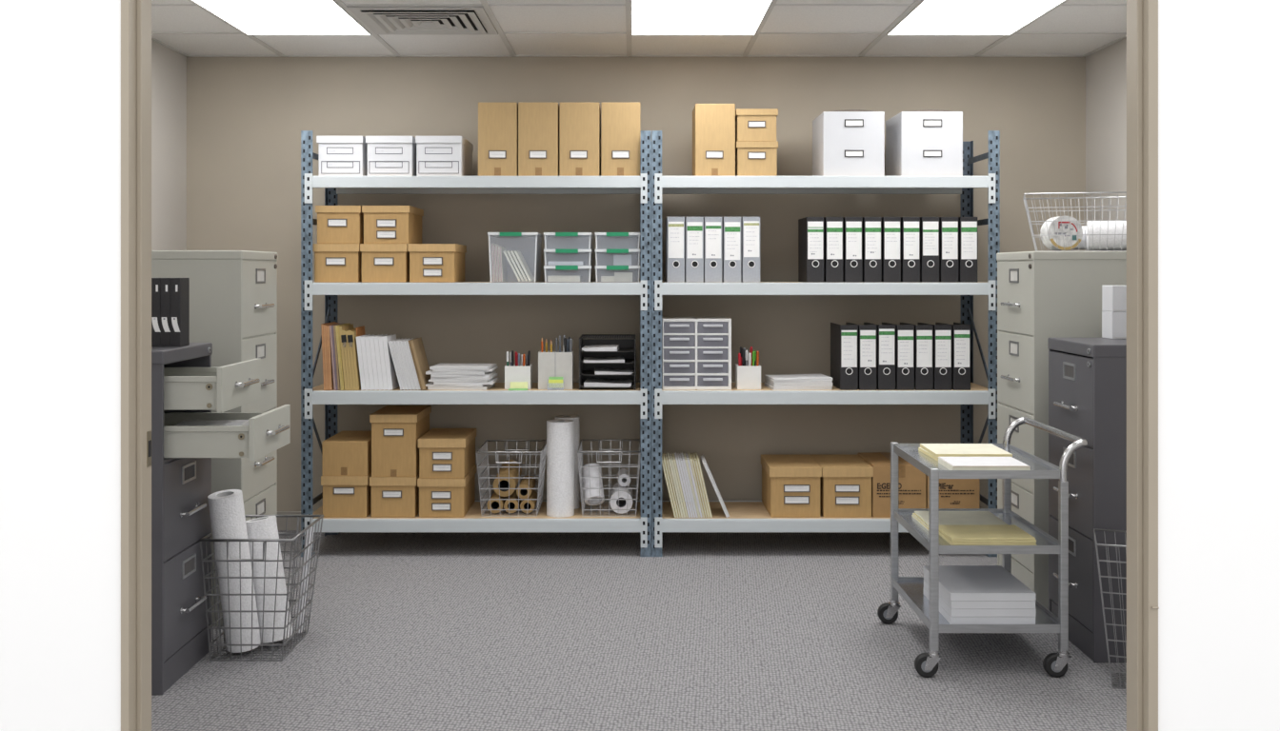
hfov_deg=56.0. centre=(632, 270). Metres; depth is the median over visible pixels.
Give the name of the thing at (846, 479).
storage box
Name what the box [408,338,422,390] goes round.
envelope
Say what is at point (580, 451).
wire basket
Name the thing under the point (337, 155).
storage box
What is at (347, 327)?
envelope
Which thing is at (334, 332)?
folder
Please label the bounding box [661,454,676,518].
folder
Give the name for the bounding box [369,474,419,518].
storage box
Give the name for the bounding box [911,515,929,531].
folder
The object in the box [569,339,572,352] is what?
pen
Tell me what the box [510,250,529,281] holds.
folder
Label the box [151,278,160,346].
binder
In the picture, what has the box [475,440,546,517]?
wire basket
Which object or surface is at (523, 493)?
paper roll
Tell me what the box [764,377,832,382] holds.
paper stack
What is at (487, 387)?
paper stack
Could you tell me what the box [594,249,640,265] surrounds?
plastic bin
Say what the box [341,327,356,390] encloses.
envelope
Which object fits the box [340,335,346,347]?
binder clip
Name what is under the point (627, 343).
tray
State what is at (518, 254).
folder
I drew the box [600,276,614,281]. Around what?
paper stack
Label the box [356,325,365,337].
envelope
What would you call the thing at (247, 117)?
wall
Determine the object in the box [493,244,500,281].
folder
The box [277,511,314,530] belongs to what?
baseboard
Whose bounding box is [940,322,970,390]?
binder
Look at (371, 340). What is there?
booklet
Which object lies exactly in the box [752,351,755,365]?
pen
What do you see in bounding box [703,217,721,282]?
binder
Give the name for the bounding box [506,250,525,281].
folder
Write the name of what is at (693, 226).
binder
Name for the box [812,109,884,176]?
box
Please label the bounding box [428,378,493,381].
paper stack
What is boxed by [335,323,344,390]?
folder
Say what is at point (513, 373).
pen holder
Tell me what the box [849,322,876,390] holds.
binder
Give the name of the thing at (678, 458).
folder
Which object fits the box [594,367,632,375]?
paper stack
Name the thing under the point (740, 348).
pen
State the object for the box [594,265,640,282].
plastic bin
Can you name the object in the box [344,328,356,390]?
envelope
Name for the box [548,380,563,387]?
sticky notes
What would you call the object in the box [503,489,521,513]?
paper roll
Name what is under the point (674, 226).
binder
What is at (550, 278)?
paper stack
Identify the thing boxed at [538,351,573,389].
pen holder
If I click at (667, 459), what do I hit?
folder
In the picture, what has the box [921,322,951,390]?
binder
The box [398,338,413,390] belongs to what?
booklet
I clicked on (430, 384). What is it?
paper stack
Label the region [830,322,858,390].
binder
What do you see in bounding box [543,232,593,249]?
plastic bin
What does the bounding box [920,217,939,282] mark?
binder
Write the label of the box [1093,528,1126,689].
wire basket
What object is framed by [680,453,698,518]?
folder
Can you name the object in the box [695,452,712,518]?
folder
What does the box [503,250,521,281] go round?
folder
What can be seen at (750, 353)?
pen
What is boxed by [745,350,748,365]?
pen
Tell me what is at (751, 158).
storage box
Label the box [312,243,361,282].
storage box
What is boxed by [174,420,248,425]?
paper stack
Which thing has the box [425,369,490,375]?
paper stack
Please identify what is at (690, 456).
folder
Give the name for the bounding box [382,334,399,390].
booklet
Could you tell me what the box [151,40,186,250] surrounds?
wall
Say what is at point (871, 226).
binder
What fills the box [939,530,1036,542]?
folder
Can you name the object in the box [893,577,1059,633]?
shelf
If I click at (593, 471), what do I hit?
roll
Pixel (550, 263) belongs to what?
paper stack
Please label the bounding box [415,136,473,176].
storage box
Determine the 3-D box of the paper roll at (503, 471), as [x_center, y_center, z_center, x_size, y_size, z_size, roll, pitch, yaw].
[-0.620,1.033,5.990,0.110,0.141,0.274,0,0,2]
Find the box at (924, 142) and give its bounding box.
[885,109,962,176]
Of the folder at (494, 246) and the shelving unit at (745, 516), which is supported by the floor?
the shelving unit at (745, 516)
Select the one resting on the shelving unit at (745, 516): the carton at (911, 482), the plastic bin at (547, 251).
the carton at (911, 482)
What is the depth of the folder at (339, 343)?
5.79 m
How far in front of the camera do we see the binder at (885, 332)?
5.80 m
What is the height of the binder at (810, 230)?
0.316 m
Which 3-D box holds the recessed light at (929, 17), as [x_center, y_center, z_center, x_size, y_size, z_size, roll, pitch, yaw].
[1.504,-1.126,5.127,0.588,0.012,1.212,0,0,0]
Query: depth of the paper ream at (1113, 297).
4.55 m
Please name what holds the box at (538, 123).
on the shelving unit at (473, 521)
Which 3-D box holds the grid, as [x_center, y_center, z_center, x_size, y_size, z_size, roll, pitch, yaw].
[0.020,-1.129,4.415,4.740,0.007,3.870,0,0,0]
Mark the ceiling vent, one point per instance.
(379, 19)
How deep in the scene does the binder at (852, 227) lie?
5.80 m
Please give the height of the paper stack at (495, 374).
0.013 m
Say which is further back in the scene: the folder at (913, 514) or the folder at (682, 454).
the folder at (682, 454)
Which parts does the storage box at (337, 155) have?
lid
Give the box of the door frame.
[120,0,1159,730]
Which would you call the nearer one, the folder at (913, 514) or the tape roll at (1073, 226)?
the folder at (913, 514)
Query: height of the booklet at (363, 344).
0.258 m
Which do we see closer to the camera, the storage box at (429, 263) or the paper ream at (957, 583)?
the paper ream at (957, 583)
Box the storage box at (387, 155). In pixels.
[365,136,416,176]
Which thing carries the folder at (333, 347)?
on the shelving unit at (473, 521)
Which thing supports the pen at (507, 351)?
in the pen holder at (513, 373)
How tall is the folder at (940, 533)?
0.007 m
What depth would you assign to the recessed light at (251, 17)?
5.35 m
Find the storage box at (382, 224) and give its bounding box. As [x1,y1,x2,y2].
[361,205,423,243]
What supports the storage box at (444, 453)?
on the storage box at (438, 498)
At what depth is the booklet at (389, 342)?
5.79 m
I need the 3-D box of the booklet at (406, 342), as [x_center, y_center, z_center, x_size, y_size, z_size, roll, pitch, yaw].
[-1.055,0.458,5.895,0.076,0.238,0.220,0,0,0]
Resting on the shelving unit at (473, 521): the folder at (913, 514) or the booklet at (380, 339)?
the booklet at (380, 339)
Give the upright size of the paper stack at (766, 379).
0.008 m
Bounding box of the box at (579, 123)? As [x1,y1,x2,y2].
[559,102,600,176]
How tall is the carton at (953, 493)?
0.253 m
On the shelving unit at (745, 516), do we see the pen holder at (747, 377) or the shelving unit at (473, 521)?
the pen holder at (747, 377)
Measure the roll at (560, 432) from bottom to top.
0.457 m
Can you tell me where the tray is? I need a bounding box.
[579,334,636,389]
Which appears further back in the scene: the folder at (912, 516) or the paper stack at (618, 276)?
the paper stack at (618, 276)
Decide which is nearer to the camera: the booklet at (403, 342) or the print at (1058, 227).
the print at (1058, 227)
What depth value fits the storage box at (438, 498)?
5.80 m
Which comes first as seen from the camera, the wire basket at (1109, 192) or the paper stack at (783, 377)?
the wire basket at (1109, 192)
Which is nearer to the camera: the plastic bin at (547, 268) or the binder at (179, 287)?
the binder at (179, 287)
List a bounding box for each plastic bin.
[487,232,542,282]
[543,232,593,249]
[543,249,593,265]
[543,265,593,282]
[594,232,640,249]
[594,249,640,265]
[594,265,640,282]
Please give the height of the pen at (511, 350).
0.181 m
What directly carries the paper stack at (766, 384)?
on the shelving unit at (745, 516)
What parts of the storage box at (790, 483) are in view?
lid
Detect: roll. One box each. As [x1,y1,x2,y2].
[207,489,260,653]
[245,516,292,643]
[487,492,508,513]
[493,460,521,497]
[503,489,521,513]
[516,475,535,499]
[520,490,537,513]
[546,419,574,518]
[555,415,579,509]
[581,463,604,505]
[609,482,632,514]
[617,468,630,486]
[1040,216,1082,250]
[1072,225,1087,249]
[1086,220,1126,250]
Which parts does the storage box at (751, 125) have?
lid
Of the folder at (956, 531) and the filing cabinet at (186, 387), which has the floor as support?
the filing cabinet at (186, 387)
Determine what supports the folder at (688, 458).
on the shelving unit at (745, 516)
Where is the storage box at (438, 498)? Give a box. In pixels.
[417,465,476,518]
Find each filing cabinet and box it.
[151,250,277,625]
[151,342,290,695]
[996,251,1126,609]
[1047,338,1126,662]
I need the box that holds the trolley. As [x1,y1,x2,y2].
[877,417,1088,678]
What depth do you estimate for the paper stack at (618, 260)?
5.84 m
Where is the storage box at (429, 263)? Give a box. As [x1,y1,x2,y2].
[407,243,466,282]
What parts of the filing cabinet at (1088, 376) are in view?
drawer handle, drawer handle, drawer handle, drawer, drawer, drawer, panel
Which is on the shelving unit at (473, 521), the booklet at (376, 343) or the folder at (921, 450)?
the booklet at (376, 343)
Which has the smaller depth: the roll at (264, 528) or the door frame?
the door frame
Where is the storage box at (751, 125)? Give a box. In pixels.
[735,108,778,141]
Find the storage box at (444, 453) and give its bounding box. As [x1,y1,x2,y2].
[418,428,476,479]
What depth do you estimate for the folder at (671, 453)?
5.79 m
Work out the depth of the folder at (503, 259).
5.87 m
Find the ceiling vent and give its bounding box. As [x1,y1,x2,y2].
[346,5,498,34]
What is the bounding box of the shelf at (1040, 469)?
[893,443,1059,479]
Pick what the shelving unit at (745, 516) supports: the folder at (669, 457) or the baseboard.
the folder at (669, 457)
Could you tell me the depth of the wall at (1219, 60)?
2.40 m
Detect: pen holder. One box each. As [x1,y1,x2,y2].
[504,364,532,389]
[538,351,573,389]
[735,364,760,389]
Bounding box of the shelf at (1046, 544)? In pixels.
[893,508,1059,554]
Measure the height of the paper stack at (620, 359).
0.015 m
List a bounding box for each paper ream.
[923,565,1035,600]
[923,573,1035,609]
[923,580,1035,617]
[923,587,1035,624]
[1101,285,1126,311]
[1101,311,1126,339]
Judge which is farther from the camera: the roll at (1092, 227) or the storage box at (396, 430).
the storage box at (396, 430)
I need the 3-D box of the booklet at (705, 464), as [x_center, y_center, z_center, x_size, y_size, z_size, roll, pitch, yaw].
[0.403,1.053,5.890,0.131,0.274,0.210,0,0,0]
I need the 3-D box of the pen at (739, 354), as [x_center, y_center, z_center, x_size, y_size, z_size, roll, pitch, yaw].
[0.521,0.486,5.856,0.015,0.171,0.016,0,0,0]
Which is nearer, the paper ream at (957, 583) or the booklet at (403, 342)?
the paper ream at (957, 583)
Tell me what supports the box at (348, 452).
on the storage box at (343, 496)
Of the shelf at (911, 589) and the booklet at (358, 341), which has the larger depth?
the booklet at (358, 341)
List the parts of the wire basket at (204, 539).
basket handle, basket handle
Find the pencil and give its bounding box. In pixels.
[540,337,543,352]
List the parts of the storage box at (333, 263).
lid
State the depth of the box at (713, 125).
5.80 m
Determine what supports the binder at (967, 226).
on the shelving unit at (745, 516)
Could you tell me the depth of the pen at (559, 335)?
5.87 m
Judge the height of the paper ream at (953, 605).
0.026 m
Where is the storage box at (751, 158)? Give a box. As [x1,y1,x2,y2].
[735,141,778,176]
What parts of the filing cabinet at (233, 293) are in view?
panel, drawer, drawer, drawer, drawer, drawer handle, drawer handle, drawer handle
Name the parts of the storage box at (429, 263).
lid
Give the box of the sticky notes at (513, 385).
[509,381,527,388]
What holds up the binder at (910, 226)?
on the shelving unit at (745, 516)
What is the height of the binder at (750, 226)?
0.317 m
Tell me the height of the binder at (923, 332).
0.313 m
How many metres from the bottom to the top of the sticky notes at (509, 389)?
0.006 m
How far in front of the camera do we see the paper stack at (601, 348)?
5.82 m
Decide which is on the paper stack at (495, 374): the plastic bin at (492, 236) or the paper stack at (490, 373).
the paper stack at (490, 373)
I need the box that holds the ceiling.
[151,0,1126,55]
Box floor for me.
[151,530,1126,730]
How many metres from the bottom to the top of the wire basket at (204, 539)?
0.435 m
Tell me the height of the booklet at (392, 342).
0.238 m
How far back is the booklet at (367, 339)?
5.79 m
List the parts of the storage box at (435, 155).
lid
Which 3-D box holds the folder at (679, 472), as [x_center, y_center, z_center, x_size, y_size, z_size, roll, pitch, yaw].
[0.244,1.049,5.902,0.073,0.284,0.235,0,0,0]
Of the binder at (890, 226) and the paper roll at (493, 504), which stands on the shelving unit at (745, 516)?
the binder at (890, 226)
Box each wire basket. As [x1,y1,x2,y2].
[199,515,323,661]
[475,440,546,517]
[577,439,640,517]
[1022,191,1126,251]
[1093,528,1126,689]
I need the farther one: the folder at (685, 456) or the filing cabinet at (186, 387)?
the folder at (685, 456)
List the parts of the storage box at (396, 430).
lid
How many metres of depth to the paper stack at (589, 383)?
5.82 m
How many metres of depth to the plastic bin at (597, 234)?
5.80 m
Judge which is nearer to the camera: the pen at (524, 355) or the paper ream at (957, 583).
the paper ream at (957, 583)
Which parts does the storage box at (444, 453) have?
lid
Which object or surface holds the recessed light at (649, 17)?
in the ceiling
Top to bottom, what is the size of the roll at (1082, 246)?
0.100 m
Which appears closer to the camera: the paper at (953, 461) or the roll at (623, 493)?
the paper at (953, 461)
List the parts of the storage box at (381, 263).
lid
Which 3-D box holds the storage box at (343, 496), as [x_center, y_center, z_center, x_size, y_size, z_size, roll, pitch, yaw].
[-1.385,1.092,6.000,0.224,0.198,0.412,0,0,0]
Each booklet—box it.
[356,334,370,390]
[360,334,374,390]
[364,335,375,390]
[369,334,382,390]
[373,334,387,390]
[378,334,391,390]
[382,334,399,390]
[387,338,403,390]
[391,338,406,390]
[395,338,410,390]
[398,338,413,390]
[401,339,417,390]
[404,340,420,390]
[700,455,729,518]
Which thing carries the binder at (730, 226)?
on the shelving unit at (745, 516)
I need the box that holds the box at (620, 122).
[600,102,639,176]
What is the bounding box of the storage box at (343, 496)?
[320,473,371,518]
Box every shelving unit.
[300,130,651,557]
[651,130,999,557]
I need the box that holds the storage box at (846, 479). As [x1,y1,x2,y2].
[809,454,873,518]
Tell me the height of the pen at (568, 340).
0.236 m
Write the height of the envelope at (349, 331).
0.288 m
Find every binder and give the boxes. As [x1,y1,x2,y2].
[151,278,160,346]
[160,278,170,346]
[170,278,189,346]
[665,217,684,282]
[684,217,703,282]
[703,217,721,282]
[721,217,740,282]
[740,217,759,282]
[798,217,823,282]
[823,217,842,282]
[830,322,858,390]
[842,217,862,282]
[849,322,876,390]
[862,217,881,282]
[867,322,895,390]
[881,217,900,282]
[885,322,914,390]
[900,217,919,282]
[903,322,933,390]
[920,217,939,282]
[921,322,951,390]
[939,217,958,282]
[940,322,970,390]
[958,217,977,282]
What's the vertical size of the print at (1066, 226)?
0.042 m
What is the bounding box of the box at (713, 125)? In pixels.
[692,103,735,176]
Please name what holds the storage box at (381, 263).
on the shelving unit at (473, 521)
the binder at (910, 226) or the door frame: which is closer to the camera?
the door frame
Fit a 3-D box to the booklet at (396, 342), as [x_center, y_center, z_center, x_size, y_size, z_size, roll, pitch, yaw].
[-1.104,0.458,5.895,0.076,0.238,0.220,0,0,0]
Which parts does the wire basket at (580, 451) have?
basket handle, basket handle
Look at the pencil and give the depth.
5.85 m
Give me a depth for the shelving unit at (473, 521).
5.75 m
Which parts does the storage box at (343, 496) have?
lid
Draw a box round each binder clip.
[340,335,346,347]
[347,335,353,347]
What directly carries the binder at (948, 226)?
on the shelving unit at (745, 516)
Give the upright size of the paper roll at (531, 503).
0.068 m
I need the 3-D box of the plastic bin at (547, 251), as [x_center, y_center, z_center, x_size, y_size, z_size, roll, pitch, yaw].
[-0.312,-0.062,5.967,0.230,0.081,0.352,0,0,0]
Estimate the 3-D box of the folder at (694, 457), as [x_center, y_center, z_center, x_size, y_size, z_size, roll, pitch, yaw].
[0.337,1.050,5.902,0.072,0.280,0.235,0,0,0]
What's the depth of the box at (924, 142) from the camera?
5.80 m
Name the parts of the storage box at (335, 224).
lid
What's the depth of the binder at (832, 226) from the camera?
5.80 m
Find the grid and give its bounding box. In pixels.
[151,0,1126,57]
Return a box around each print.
[1055,223,1073,236]
[1058,221,1077,232]
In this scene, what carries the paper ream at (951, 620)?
on the trolley
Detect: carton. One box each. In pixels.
[857,452,926,518]
[926,476,979,508]
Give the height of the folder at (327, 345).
0.312 m
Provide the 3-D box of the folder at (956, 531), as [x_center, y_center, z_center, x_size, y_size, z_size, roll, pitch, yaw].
[1.223,0.911,4.190,0.284,0.007,0.210,0,0,0]
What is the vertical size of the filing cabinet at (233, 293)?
1.447 m
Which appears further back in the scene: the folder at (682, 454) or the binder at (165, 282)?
the folder at (682, 454)
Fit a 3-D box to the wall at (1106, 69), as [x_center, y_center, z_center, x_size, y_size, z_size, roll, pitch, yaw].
[2.440,-0.005,4.415,0.100,2.750,3.870,0,0,0]
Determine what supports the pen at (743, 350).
in the pen holder at (747, 377)
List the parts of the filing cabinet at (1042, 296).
drawer handle, drawer handle, drawer, drawer, drawer, drawer, panel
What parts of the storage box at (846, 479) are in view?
lid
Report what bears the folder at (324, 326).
on the shelving unit at (473, 521)
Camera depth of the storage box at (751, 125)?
5.80 m
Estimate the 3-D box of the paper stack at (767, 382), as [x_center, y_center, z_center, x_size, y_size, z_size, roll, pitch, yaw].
[0.817,0.558,5.925,0.285,0.011,0.240,0,0,-3]
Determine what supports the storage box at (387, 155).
on the shelving unit at (473, 521)
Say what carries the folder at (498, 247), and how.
in the plastic bin at (492, 236)
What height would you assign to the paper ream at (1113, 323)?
0.103 m
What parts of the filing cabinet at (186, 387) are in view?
panel, drawer, drawer, drawer handle, drawer handle, drawer, drawer, drawer handle, drawer handle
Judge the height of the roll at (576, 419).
0.455 m
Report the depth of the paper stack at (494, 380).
5.80 m
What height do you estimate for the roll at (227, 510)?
0.572 m
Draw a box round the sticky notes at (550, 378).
[549,377,563,379]
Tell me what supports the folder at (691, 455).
on the shelving unit at (745, 516)
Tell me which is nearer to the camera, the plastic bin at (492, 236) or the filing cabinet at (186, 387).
the filing cabinet at (186, 387)
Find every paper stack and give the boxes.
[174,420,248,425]
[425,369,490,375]
[425,381,485,387]
[427,383,495,390]
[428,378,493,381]
[429,363,496,370]
[430,371,496,377]
[430,373,497,379]
[432,366,498,371]
[433,378,498,384]
[547,276,581,281]
[548,261,584,265]
[581,344,619,351]
[583,356,624,362]
[583,379,632,387]
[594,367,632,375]
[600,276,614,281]
[613,255,631,265]
[614,272,632,281]
[764,373,832,380]
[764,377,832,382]
[764,382,832,390]
[765,379,832,384]
[765,380,832,387]
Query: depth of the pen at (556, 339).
5.90 m
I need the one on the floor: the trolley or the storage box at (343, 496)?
the trolley
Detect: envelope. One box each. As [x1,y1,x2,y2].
[339,323,353,390]
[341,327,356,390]
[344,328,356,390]
[347,329,356,390]
[350,330,360,390]
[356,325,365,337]
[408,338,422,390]
[410,338,431,390]
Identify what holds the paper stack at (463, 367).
on the paper stack at (495, 368)
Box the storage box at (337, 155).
[316,136,367,176]
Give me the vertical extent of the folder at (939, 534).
0.007 m
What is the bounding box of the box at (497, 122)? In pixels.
[478,102,518,176]
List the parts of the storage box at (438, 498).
lid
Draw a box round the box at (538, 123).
[518,102,559,176]
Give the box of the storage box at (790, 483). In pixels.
[760,454,821,518]
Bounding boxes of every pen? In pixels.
[506,351,508,366]
[511,350,513,366]
[522,354,525,366]
[527,350,530,366]
[555,338,558,352]
[559,335,560,352]
[563,338,566,352]
[566,339,569,352]
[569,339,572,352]
[738,353,740,365]
[739,346,741,365]
[741,348,744,365]
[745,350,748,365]
[748,352,751,365]
[749,346,752,365]
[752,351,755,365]
[756,350,759,365]
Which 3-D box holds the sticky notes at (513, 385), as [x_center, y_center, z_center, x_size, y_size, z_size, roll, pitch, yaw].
[-0.549,0.556,5.828,0.086,0.030,0.011,0,0,0]
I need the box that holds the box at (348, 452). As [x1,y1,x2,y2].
[321,430,371,476]
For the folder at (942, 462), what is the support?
on the trolley
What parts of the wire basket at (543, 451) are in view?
basket handle, basket handle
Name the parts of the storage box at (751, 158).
lid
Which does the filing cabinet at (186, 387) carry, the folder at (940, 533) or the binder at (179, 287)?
the binder at (179, 287)
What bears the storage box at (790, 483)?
on the shelving unit at (745, 516)
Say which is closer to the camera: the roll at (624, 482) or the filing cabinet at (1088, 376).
the filing cabinet at (1088, 376)
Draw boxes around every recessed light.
[191,0,371,35]
[630,0,772,35]
[886,0,1065,35]
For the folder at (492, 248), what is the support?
in the plastic bin at (492, 236)
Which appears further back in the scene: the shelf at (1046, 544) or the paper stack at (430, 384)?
the paper stack at (430, 384)
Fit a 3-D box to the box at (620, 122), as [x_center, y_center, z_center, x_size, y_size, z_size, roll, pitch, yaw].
[-0.055,-0.631,5.948,0.188,0.357,0.305,0,0,0]
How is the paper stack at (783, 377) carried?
on the paper stack at (769, 379)
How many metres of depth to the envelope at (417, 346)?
5.85 m
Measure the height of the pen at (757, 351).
0.179 m
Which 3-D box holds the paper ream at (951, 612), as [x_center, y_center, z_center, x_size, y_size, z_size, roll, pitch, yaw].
[1.226,1.164,4.282,0.287,0.026,0.385,0,0,0]
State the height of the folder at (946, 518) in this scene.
0.006 m
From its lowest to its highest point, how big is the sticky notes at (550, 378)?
0.052 m
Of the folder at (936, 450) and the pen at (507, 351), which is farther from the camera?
the pen at (507, 351)
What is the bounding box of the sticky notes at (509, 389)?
[508,388,527,390]
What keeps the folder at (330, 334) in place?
on the shelving unit at (473, 521)
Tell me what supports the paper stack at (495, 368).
on the paper stack at (430, 371)
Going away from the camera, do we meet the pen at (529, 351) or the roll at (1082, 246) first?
the roll at (1082, 246)
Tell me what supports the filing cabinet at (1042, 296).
on the floor
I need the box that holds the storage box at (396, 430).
[369,405,431,477]
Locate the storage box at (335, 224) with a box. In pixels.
[315,205,363,243]
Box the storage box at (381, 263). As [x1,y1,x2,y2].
[360,243,409,282]
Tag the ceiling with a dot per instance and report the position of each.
(164, 18)
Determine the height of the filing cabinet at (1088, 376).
1.110 m
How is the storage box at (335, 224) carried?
on the storage box at (333, 263)
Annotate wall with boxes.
[0,0,1279,730]
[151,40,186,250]
[186,57,1085,511]
[1085,38,1126,250]
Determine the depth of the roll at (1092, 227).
4.92 m
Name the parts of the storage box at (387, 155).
lid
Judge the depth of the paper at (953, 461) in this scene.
4.16 m
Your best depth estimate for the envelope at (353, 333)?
5.79 m
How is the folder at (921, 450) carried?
on the trolley
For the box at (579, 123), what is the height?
0.357 m
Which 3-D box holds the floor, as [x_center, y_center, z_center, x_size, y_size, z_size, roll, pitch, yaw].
[0.000,1.420,1.725,12.000,0.100,9.450,0,0,0]
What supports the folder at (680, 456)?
on the shelving unit at (745, 516)
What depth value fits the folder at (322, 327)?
5.79 m
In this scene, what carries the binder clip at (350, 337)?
attached to the envelope at (349, 331)
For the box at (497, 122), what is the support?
on the shelving unit at (473, 521)
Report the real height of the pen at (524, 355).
0.164 m
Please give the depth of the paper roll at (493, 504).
5.87 m
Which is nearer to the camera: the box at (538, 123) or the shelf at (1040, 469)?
the shelf at (1040, 469)
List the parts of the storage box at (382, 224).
lid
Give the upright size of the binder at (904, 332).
0.313 m
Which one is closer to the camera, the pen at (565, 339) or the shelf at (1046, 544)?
the shelf at (1046, 544)
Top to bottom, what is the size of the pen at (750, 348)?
0.198 m
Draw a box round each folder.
[320,321,335,390]
[322,322,337,390]
[325,323,337,390]
[327,325,334,390]
[329,323,339,390]
[331,323,340,390]
[333,323,343,390]
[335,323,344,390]
[337,323,350,390]
[491,243,499,281]
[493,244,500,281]
[496,245,503,281]
[499,247,507,281]
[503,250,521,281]
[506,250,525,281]
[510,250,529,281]
[514,250,534,281]
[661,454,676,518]
[662,452,679,518]
[664,453,680,518]
[666,452,683,518]
[669,453,685,518]
[671,453,688,518]
[674,452,690,518]
[676,453,693,518]
[679,452,695,518]
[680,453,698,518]
[683,453,699,518]
[685,453,702,518]
[687,452,704,518]
[690,452,707,518]
[692,453,709,518]
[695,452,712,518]
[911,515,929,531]
[912,513,929,528]
[914,511,1007,526]
[918,447,938,460]
[920,443,1012,457]
[938,457,1030,470]
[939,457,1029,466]
[939,524,1035,539]
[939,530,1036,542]
[939,531,1036,544]
[939,534,1037,545]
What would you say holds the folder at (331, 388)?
on the shelving unit at (473, 521)
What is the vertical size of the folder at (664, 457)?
0.280 m
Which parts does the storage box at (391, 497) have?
lid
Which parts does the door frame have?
strike plate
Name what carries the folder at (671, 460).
on the shelving unit at (745, 516)
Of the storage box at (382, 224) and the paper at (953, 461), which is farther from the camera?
the storage box at (382, 224)

